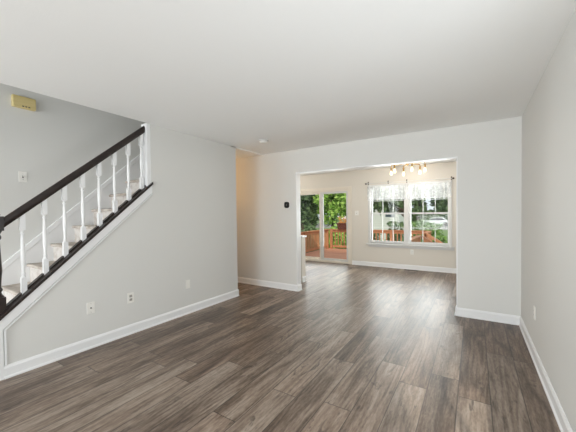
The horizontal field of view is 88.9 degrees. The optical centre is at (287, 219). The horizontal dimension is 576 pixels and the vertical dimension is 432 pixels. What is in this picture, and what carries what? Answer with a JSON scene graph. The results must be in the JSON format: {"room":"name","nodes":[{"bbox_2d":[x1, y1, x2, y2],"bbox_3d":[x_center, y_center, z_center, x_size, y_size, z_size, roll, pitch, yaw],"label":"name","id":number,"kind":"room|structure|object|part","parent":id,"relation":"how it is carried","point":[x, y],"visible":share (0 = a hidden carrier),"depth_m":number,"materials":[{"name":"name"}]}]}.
{"room":"living room","nodes":[
{"label":"living room","id":0,"kind":"room"},
{"bbox_2d":[0,83,148,262],"bbox_3d":[-4.059,-1.249,1.648,0.150,5.200,8.491,0,1,32],"label":"wall","id":1,"kind":"structure","parent":0,"point":[48,143],"depth_m":3.46,"materials":[{"name":"white paint"}]},
{"bbox_2d":[18,171,26,181],"bbox_3d":[-2.939,-0.477,3.255,0.022,0.116,0.072,0,1,32],"label":"light switch","id":2,"kind":"object","parent":1,"relation":"attached to","point":[22,175],"visible":1,"depth_m":3.25,"materials":[{"name":"white plastic"}]},
{"bbox_2d":[11,94,35,110],"bbox_3d":[-2.922,-1.293,3.247,0.058,0.124,0.200,0,1,32],"label":"door chime","id":3,"kind":"object","parent":1,"relation":"attached to","point":[17,101],"visible":1,"depth_m":3.22,"materials":[{"name":"yellow plastic"}]},
{"bbox_2d":[3,124,237,365],"bbox_3d":[-1.692,0.067,3.581,0.120,2.440,2.991,0,1,32],"label":"wall","id":4,"kind":"structure","parent":0,"point":[186,229],"depth_m":3.63,"materials":[{"name":"white paint"}]},
{"bbox_2d":[0,186,151,380],"bbox_3d":[-2.031,0.453,2.920,0.017,1.702,1.495,0,1,32],"label":"trim","id":5,"kind":"structure","parent":4,"relation":"attached to","point":[118,220],"depth_m":2.73,"materials":[{"name":"white paint"}]},
{"bbox_2d":[0,123,152,320],"bbox_3d":[-2.077,-0.124,2.966,0.155,2.024,1.468,0,1,32],"label":"stair railing","id":6,"kind":"object","parent":4,"relation":"on","point":[143,133],"visible":1,"depth_m":2.88,"materials":[{"name":"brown wood"}]},
{"bbox_3d":[-2.419,0.367,2.435,0.086,0.989,0.086,0,1,32],"label":"newel post","id":7,"kind":"part","parent":6,"relation":"part of","materials":[{"name":"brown wood"}]},
{"bbox_3d":[-2.063,-0.531,2.995,0.064,1.191,1.300,0,1,32],"label":"handrail","id":8,"kind":"part","parent":6,"relation":"part of","materials":[{"name":"brown wood"}]},
{"bbox_2d":[87,301,94,314],"bbox_3d":[-1.996,0.895,2.975,0.017,0.116,0.072,0,1,32],"label":"outlet","id":9,"kind":"object","parent":4,"relation":"attached to","point":[91,305],"visible":1,"depth_m":2.97,"materials":[{"name":"white plastic"}]},
{"bbox_2d":[4,289,238,379],"bbox_3d":[-2.468,1.230,4.200,2.135,0.108,2.873,0,1,32],"label":"baseboard","id":10,"kind":"structure","parent":4,"relation":"attached to","point":[22,366],"depth_m":3.06,"materials":[{"name":"white paint"}]},
{"bbox_2d":[127,292,133,302],"bbox_3d":[-1.781,0.883,3.322,0.009,0.116,0.072,0,1,32],"label":"power outlet","id":11,"kind":"object","parent":4,"relation":"attached to","point":[130,296],"visible":1,"depth_m":3.32,"materials":[{"name":"white plastic"}]},
{"bbox_2d":[185,280,189,288],"bbox_3d":[-1.361,0.876,3.985,0.008,0.116,0.072,0,1,32],"label":"blank plate","id":12,"kind":"object","parent":4,"relation":"attached to","point":[187,282],"visible":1,"depth_m":3.98,"materials":[{"name":"white plastic"}]},
{"bbox_2d":[0,260,560,431],"bbox_3d":[-1.906,1.369,2.583,7.216,0.120,12.558,0,1,32],"label":"floor","id":13,"kind":"structure","parent":0,"point":[359,348],"depth_m":2.48,"materials":[{"name":"brown wood"}]},
{"bbox_2d":[1,154,140,303],"bbox_3d":[-2.251,-0.134,3.591,0.824,2.855,2.826,0,1,32],"label":"staircase","id":14,"kind":"structure","parent":13,"relation":"on","point":[11,268],"depth_m":3.53,"materials":[{"name":"white paint"}]},
{"bbox_2d":[0,0,575,175],"bbox_3d":[-1.909,-1.265,2.574,7.216,0.292,12.658,0,1,32],"label":"ceiling","id":15,"kind":"structure","parent":0,"point":[290,74],"depth_m":2.11,"materials":[{"name":"white paint"}]},
{"bbox_2d":[258,139,267,143],"bbox_3d":[-0.366,-1.161,4.377,0.150,0.045,0.150,0,1,32],"label":"smoke detector","id":16,"kind":"object","parent":15,"relation":"attached to","point":[262,141],"visible":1,"depth_m":4.33,"materials":[{"name":"grey plastic"}]},
{"bbox_2d":[390,162,426,175],"bbox_3d":[2.451,-1.092,6.016,0.724,0.310,0.670,0,1,32],"label":"chandelier","id":17,"kind":"object","parent":15,"relation":"hanging from","point":[412,164],"visible":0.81,"depth_m":6.09,"materials":[{"name":"gold metal"}]},
{"bbox_2d":[301,235,306,281],"bbox_3d":[-1.019,0.766,6.613,3.195,0.910,0.180,0,1,32],"label":"wall","id":18,"kind":"structure","parent":0,"point":[303,267],"depth_m":5.76,"materials":[{"name":"white paint"}]},
{"bbox_2d":[300,161,455,267],"bbox_3d":[1.392,-0.051,7.920,7.066,2.440,0.150,0,1,32],"label":"wall","id":19,"kind":"structure","parent":0,"point":[361,251],"depth_m":7.25,"materials":[{"name":"white paint"}]},
{"bbox_2d":[300,186,351,263],"bbox_3d":[0.926,0.148,8.199,1.840,2.042,0.148,0,1,32],"label":"door","id":20,"kind":"structure","parent":19,"relation":"in","point":[348,190],"depth_m":7.97,"materials":[{"name":"beige plastic"}]},
{"bbox_3d":[0.604,0.177,8.444,0.805,1.882,0.036,0,1,32],"label":"fixed panel","id":21,"kind":"part","parent":20,"relation":"part of","materials":[{"name":"clear glass"}]},
{"bbox_3d":[1.257,0.178,7.970,0.805,1.882,0.036,0,1,32],"label":"sliding panel","id":22,"kind":"part","parent":20,"relation":"part of","materials":[{"name":"clear glass"}]},
{"bbox_2d":[352,260,455,272],"bbox_3d":[1.359,1.116,7.870,7.066,0.108,0.022,0,1,32],"label":"baseboard","id":23,"kind":"structure","parent":19,"relation":"attached to","point":[364,263],"depth_m":6.95,"materials":[{"name":"white paint"}]},
{"bbox_2d":[365,176,453,184],"bbox_3d":[2.779,-0.909,6.877,1.959,0.080,0.087,0,1,32],"label":"curtain rod","id":24,"kind":"object","parent":19,"relation":"attached to","point":[451,178],"visible":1,"depth_m":6.87,"materials":[{"name":"white metal"}]},
{"bbox_3d":[2.768,-0.899,6.859,1.875,0.015,0.016,0,1,32],"label":"rod","id":25,"kind":"part","parent":24,"relation":"part of","materials":[{"name":"white plastic"}]},
{"bbox_2d":[366,180,454,250],"bbox_3d":[2.835,-0.099,6.962,1.950,1.550,0.200,0,1,32],"label":"window","id":26,"kind":"structure","parent":19,"relation":"in","point":[407,213],"depth_m":6.92,"materials":[{"name":"white plastic"}]},
{"bbox_3d":[2.461,-0.118,7.235,0.845,1.415,0.140,0,1,32],"label":"frame","id":27,"kind":"part","parent":26,"relation":"part of","materials":[{"name":"white plastic"}]},
{"bbox_3d":[2.459,0.204,7.233,0.821,0.748,0.032,0,1,32],"label":"sash","id":28,"kind":"part","parent":26,"relation":"part of","materials":[{"name":"clear glass"}]},
{"bbox_3d":[2.473,-0.474,7.254,0.821,0.679,0.032,0,1,32],"label":"sash","id":29,"kind":"part","parent":26,"relation":"part of","materials":[{"name":"white plastic"}]},
{"bbox_3d":[2.822,0.606,6.942,1.950,0.028,0.120,0,1,32],"label":"sill","id":30,"kind":"part","parent":26,"relation":"part of","materials":[{"name":"white plastic"}]},
{"bbox_3d":[3.237,-0.117,6.742,0.855,1.415,0.140,0,1,32],"label":"frame","id":31,"kind":"part","parent":26,"relation":"part of","materials":[{"name":"white plastic"}]},
{"bbox_3d":[3.236,0.205,6.740,0.831,0.748,0.032,0,1,32],"label":"sash","id":32,"kind":"part","parent":26,"relation":"part of","materials":[{"name":"white plastic"}]},
{"bbox_3d":[3.250,-0.473,6.761,0.831,0.679,0.032,0,1,32],"label":"sash","id":33,"kind":"part","parent":26,"relation":"part of","materials":[{"name":"white plastic"}]},
{"bbox_3d":[2.395,-0.813,7.135,0.900,0.024,0.034,0,1,32],"label":"rod","id":34,"kind":"object","parent":26,"relation":"attached to","visible":0},
{"bbox_2d":[367,185,405,200],"bbox_3d":[2.376,-0.650,7.117,0.910,0.352,0.037,0,1,32],"label":"valance","id":35,"kind":"object","parent":34,"relation":"hanging from","point":[374,190],"visible":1,"depth_m":7.11,"materials":[{"name":"fabric"}]},
{"bbox_3d":[3.173,-0.812,6.641,0.907,0.024,0.034,0,1,32],"label":"rod","id":36,"kind":"object","parent":26,"relation":"attached to","visible":0},
{"bbox_2d":[407,182,450,198],"bbox_3d":[3.160,-0.649,6.619,0.905,0.352,0.038,0,1,32],"label":"valance","id":37,"kind":"object","parent":36,"relation":"hanging from","point":[426,192],"visible":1,"depth_m":6.62,"materials":[{"name":"fabric"}]},
{"bbox_2d":[236,116,521,315],"bbox_3d":[0.279,0.017,5.046,5.866,2.440,0.120,0,1,32],"label":"wall","id":38,"kind":"structure","parent":0,"point":[489,153],"depth_m":3.76,"materials":[{"name":"white paint"}]},
{"bbox_2d":[284,202,289,207],"bbox_3d":[-0.021,-0.259,5.142,0.108,0.118,0.027,0,1,32],"label":"thermostat","id":39,"kind":"object","parent":38,"relation":"attached to","point":[286,204],"visible":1,"depth_m":5.12,"materials":[{"name":"black plastic"}]},
{"bbox_2d":[296,156,457,306],"bbox_3d":[1.196,0.212,4.470,2.409,2.051,0.132,0,1,32],"label":"trim","id":40,"kind":"structure","parent":38,"relation":"attached to","point":[298,211],"depth_m":4.68,"materials":[{"name":"white paint"}]},
{"bbox_2d":[238,277,519,324],"bbox_3d":[0.287,1.183,5.059,5.866,0.108,0.142,0,1,32],"label":"baseboard","id":41,"kind":"structure","parent":38,"relation":"attached to","point":[462,312],"depth_m":3.73,"materials":[{"name":"white paint"}]},
{"bbox_2d":[521,9,575,431],"bbox_3d":[1.130,0.090,0.771,0.150,2.440,12.508,0,1,32],"label":"wall","id":42,"kind":"structure","parent":0,"point":[548,199],"depth_m":2.02,"materials":[{"name":"white paint"}]},
{"bbox_2d":[533,305,535,319],"bbox_3d":[2.234,0.844,2.662,0.009,0.116,0.072,0,1,32],"label":"power outlet","id":43,"kind":"object","parent":42,"relation":"attached to","point":[534,308],"visible":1,"depth_m":2.64,"materials":[{"name":"white plastic"}]},
{"bbox_2d":[519,316,572,431],"bbox_3d":[1.030,1.257,0.776,0.022,0.108,12.358,0,1,32],"label":"baseboard","id":44,"kind":"structure","parent":42,"relation":"attached to","point":[562,421],"depth_m":2.15,"materials":[{"name":"white paint"}]},
{"label":"outside","id":45,"kind":"structure","parent":0,"visible":0},
{"bbox_2d":[314,219,447,250],"bbox_3d":[21.517,0.999,61.925,150.000,0.200,112.442,0,1,32],"label":"lawn","id":46,"kind":"structure","parent":45,"point":[445,233],"depth_m":37.67,"materials":[{"name":"green plant"}]},
{"bbox_2d":[300,194,318,229],"bbox_3d":[0.919,-0.652,18.909,3.381,5.237,3.187,-1,1,-26],"label":"tree","id":47,"kind":"object","parent":46,"relation":"on","point":[308,209],"visible":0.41,"depth_m":18.32,"materials":[{"name":"green plant"}]},
{"bbox_2d":[301,223,319,252],"bbox_3d":[0.911,1.124,16.197,2.158,1.859,1.779,0,1,32],"label":"shrub","id":48,"kind":"object","parent":46,"relation":"on","point":[309,227],"visible":0.17,"depth_m":15.92,"materials":[{"name":"green plant"}]},
{"bbox_2d":[305,248,346,258],"bbox_3d":[2.370,1.732,10.040,4.250,0.870,4.396,0,1,32],"label":"deck","id":49,"kind":"object","parent":46,"relation":"on","point":[336,253],"visible":0.12,"depth_m":11.14,"materials":[{"name":"brown wood"}]},
{"bbox_2d":[301,229,328,253],"bbox_3d":[0.628,0.872,11.054,0.140,0.850,4.182,0,1,32],"label":"deck railing","id":50,"kind":"object","parent":49,"relation":"on","point":[326,231],"visible":0.44,"depth_m":11.70,"materials":[{"name":"brown wood"}]},
{"bbox_3d":[0.624,0.530,11.047,0.040,0.095,4.082,0,1,32],"label":"rail","id":51,"kind":"part","parent":50,"relation":"part of","materials":[{"name":"brown wood"}]},
{"bbox_3d":[0.624,0.465,11.046,0.140,0.035,4.182,0,1,32],"label":"cap rail","id":52,"kind":"part","parent":50,"relation":"part of","materials":[{"name":"brown wood"}]},
{"bbox_3d":[0.632,1.192,11.060,0.040,0.090,4.082,0,1,32],"label":"rail","id":53,"kind":"part","parent":50,"relation":"part of","materials":[{"name":"brown wood"}]},
{"bbox_3d":[1.704,0.845,12.751,0.100,0.815,0.100,0,1,32],"label":"post","id":54,"kind":"part","parent":50,"relation":"part of","materials":[{"name":"brown wood"}]},
{"bbox_2d":[329,229,425,248],"bbox_3d":[3.476,0.826,11.782,3.890,0.850,0.140,0,1,32],"label":"deck railing","id":55,"kind":"object","parent":49,"relation":"on","point":[391,232],"visible":0.44,"depth_m":11.66,"materials":[{"name":"brown wood"}]},
{"bbox_3d":[1.893,0.842,12.787,0.100,0.815,0.100,0,1,32],"label":"post","id":56,"kind":"part","parent":55,"relation":"part of","materials":[{"name":"brown wood"}]},
{"bbox_3d":[3.480,1.146,11.788,3.790,0.090,0.040,0,1,32],"label":"rail","id":57,"kind":"part","parent":55,"relation":"part of","materials":[{"name":"brown wood"}]},
{"bbox_2d":[336,217,345,228],"bbox_3d":[2.360,0.126,12.440,0.539,0.549,0.336,0,1,32],"label":"flower box","id":58,"kind":"object","parent":55,"relation":"on","point":[341,225],"visible":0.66,"depth_m":12.37,"materials":[{"name":"brown wood"}]},
{"bbox_3d":[3.472,0.418,11.774,3.890,0.035,0.140,0,1,32],"label":"cap rail","id":59,"kind":"part","parent":55,"relation":"part of","materials":[{"name":"brown wood"}]},
{"bbox_3d":[3.473,0.483,11.776,3.790,0.095,0.040,0,1,32],"label":"rail","id":60,"kind":"part","parent":55,"relation":"part of","materials":[{"name":"brown wood"}]},
{"bbox_3d":[4.030,0.844,11.432,0.100,0.815,0.100,0,1,32],"label":"post","id":61,"kind":"part","parent":55,"relation":"part of","materials":[{"name":"brown wood"}]},
{"bbox_2d":[411,235,421,241],"bbox_3d":[3.391,0.902,7.887,0.140,0.850,1.792,0,1,32],"label":"deck railing","id":62,"kind":"object","parent":49,"relation":"on","point":[417,238],"visible":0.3,"depth_m":8.08,"materials":[{"name":"brown wood"}]},
{"bbox_2d":[423,231,431,241],"bbox_3d":[4.832,0.842,10.158,0.140,0.850,1.190,0,1,32],"label":"deck railing","id":63,"kind":"object","parent":49,"relation":"on","point":[426,232],"visible":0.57,"depth_m":9.82,"materials":[{"name":"brown wood"}]},
{"bbox_2d":[313,193,345,226],"bbox_3d":[2.658,-0.806,16.822,2.579,5.584,2.858,0,1,32],"label":"tree","id":64,"kind":"object","parent":46,"relation":"on","point":[334,204],"visible":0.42,"depth_m":16.14,"materials":[{"name":"green plant"}]},
{"bbox_2d":[329,224,346,248],"bbox_3d":[2.556,1.131,14.761,1.518,1.894,1.699,0,1,32],"label":"shrub","id":65,"kind":"object","parent":46,"relation":"on","point":[335,225],"visible":0.35,"depth_m":14.38,"materials":[{"name":"green plant"}]},
{"bbox_2d":[373,233,380,240],"bbox_3d":[3.575,1.269,13.124,1.394,1.688,1.101,0,1,32],"label":"shrub","id":66,"kind":"object","parent":46,"relation":"on","point":[374,234],"visible":0.02,"depth_m":12.66,"materials":[{"name":"green plant"}]},
{"bbox_2d":[373,188,403,216],"bbox_3d":[4.563,-0.113,14.177,2.475,4.261,2.017,0,1,32],"label":"tree","id":67,"kind":"object","parent":46,"relation":"on","point":[384,205],"visible":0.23,"depth_m":13.69,"materials":[{"name":"green plant"}]},
{"bbox_2d":[373,194,403,239],"bbox_3d":[9.028,-0.842,27.299,3.800,5.100,4.500,0,1,32],"label":"neighbor house","id":68,"kind":"structure","parent":46,"relation":"on","point":[377,219],"depth_m":25.53,"materials":[{"name":"white"}]},
{"bbox_3d":[8.747,-0.748,25.176,0.760,1.040,0.011,0,1,32],"label":"pane","id":69,"kind":"part","parent":68,"relation":"part of","materials":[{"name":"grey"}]},
{"bbox_2d":[385,220,403,240],"bbox_3d":[4.618,1.014,12.560,0.890,2.066,0.918,0,1,32],"label":"shrub","id":70,"kind":"object","parent":46,"relation":"on","point":[400,225],"visible":0.29,"depth_m":12.35,"materials":[{"name":"green plant"}]},
{"bbox_2d":[411,187,427,227],"bbox_3d":[7.465,-0.383,16.815,1.278,4.633,1.191,0,1,32],"label":"tree","id":71,"kind":"object","parent":46,"relation":"on","point":[419,205],"visible":0.5,"depth_m":16.60,"materials":[{"name":"green plant"}]},
{"bbox_2d":[411,219,443,241],"bbox_3d":[6.894,0.977,14.572,1.593,2.084,1.658,0,1,32],"label":"shrub","id":72,"kind":"object","parent":46,"relation":"on","point":[434,232],"visible":0.23,"depth_m":14.51,"materials":[{"name":"green plant"}]},
{"bbox_2d":[411,209,447,221],"bbox_3d":[36.055,-1.377,76.524,10.920,4.310,11.119,0,1,32],"label":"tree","id":73,"kind":"object","parent":46,"relation":"on","point":[429,216],"visible":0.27,"depth_m":73.47,"materials":[{"name":"green plant"}]},
{"bbox_2d":[422,233,442,242],"bbox_3d":[4.754,1.279,8.804,1.200,1.670,1.150,0,1,32],"label":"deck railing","id":74,"kind":"structure","parent":46,"relation":"on","point":[428,235],"depth_m":9.34,"materials":[{"name":"brown wood"}]},
{"bbox_3d":[4.466,0.891,8.349,1.200,0.870,0.090,0,1,32],"label":"handrail","id":75,"kind":"part","parent":74,"relation":"part of","materials":[{"name":"brown wood"}]},
{"bbox_2d":[429,186,447,215],"bbox_3d":[9.230,-0.462,17.376,1.814,4.728,1.842,0,1,32],"label":"tree","id":76,"kind":"object","parent":46,"relation":"on","point":[441,203],"visible":0.27,"depth_m":17.09,"materials":[{"name":"green plant"}]},
{"bbox_2d":[432,234,447,242],"bbox_3d":[5.882,1.315,11.008,0.984,1.560,1.020,0,1,32],"label":"shrub","id":77,"kind":"object","parent":46,"relation":"on","point":[442,238],"visible":0.08,"depth_m":10.93,"materials":[{"name":"green plant"}]},
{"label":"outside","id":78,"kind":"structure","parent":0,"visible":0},
{"bbox_2d":[315,224,447,229],"bbox_3d":[19.965,1.137,50.145,100.000,0.015,18.000,0,1,32],"label":"street","id":79,"kind":"structure","parent":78,"point":[317,226],"depth_m":49.21,"materials":[{"name":"grey asphalt"}]},
{"bbox_2d":[423,217,447,225],"bbox_3d":[25.988,0.315,51.042,4.291,1.458,1.774,0,1,32],"label":"parked car","id":80,"kind":"object","parent":79,"relation":"on","point":[438,220],"visible":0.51,"depth_m":50.19,"materials":[{"name":"white paint"}]}
]}

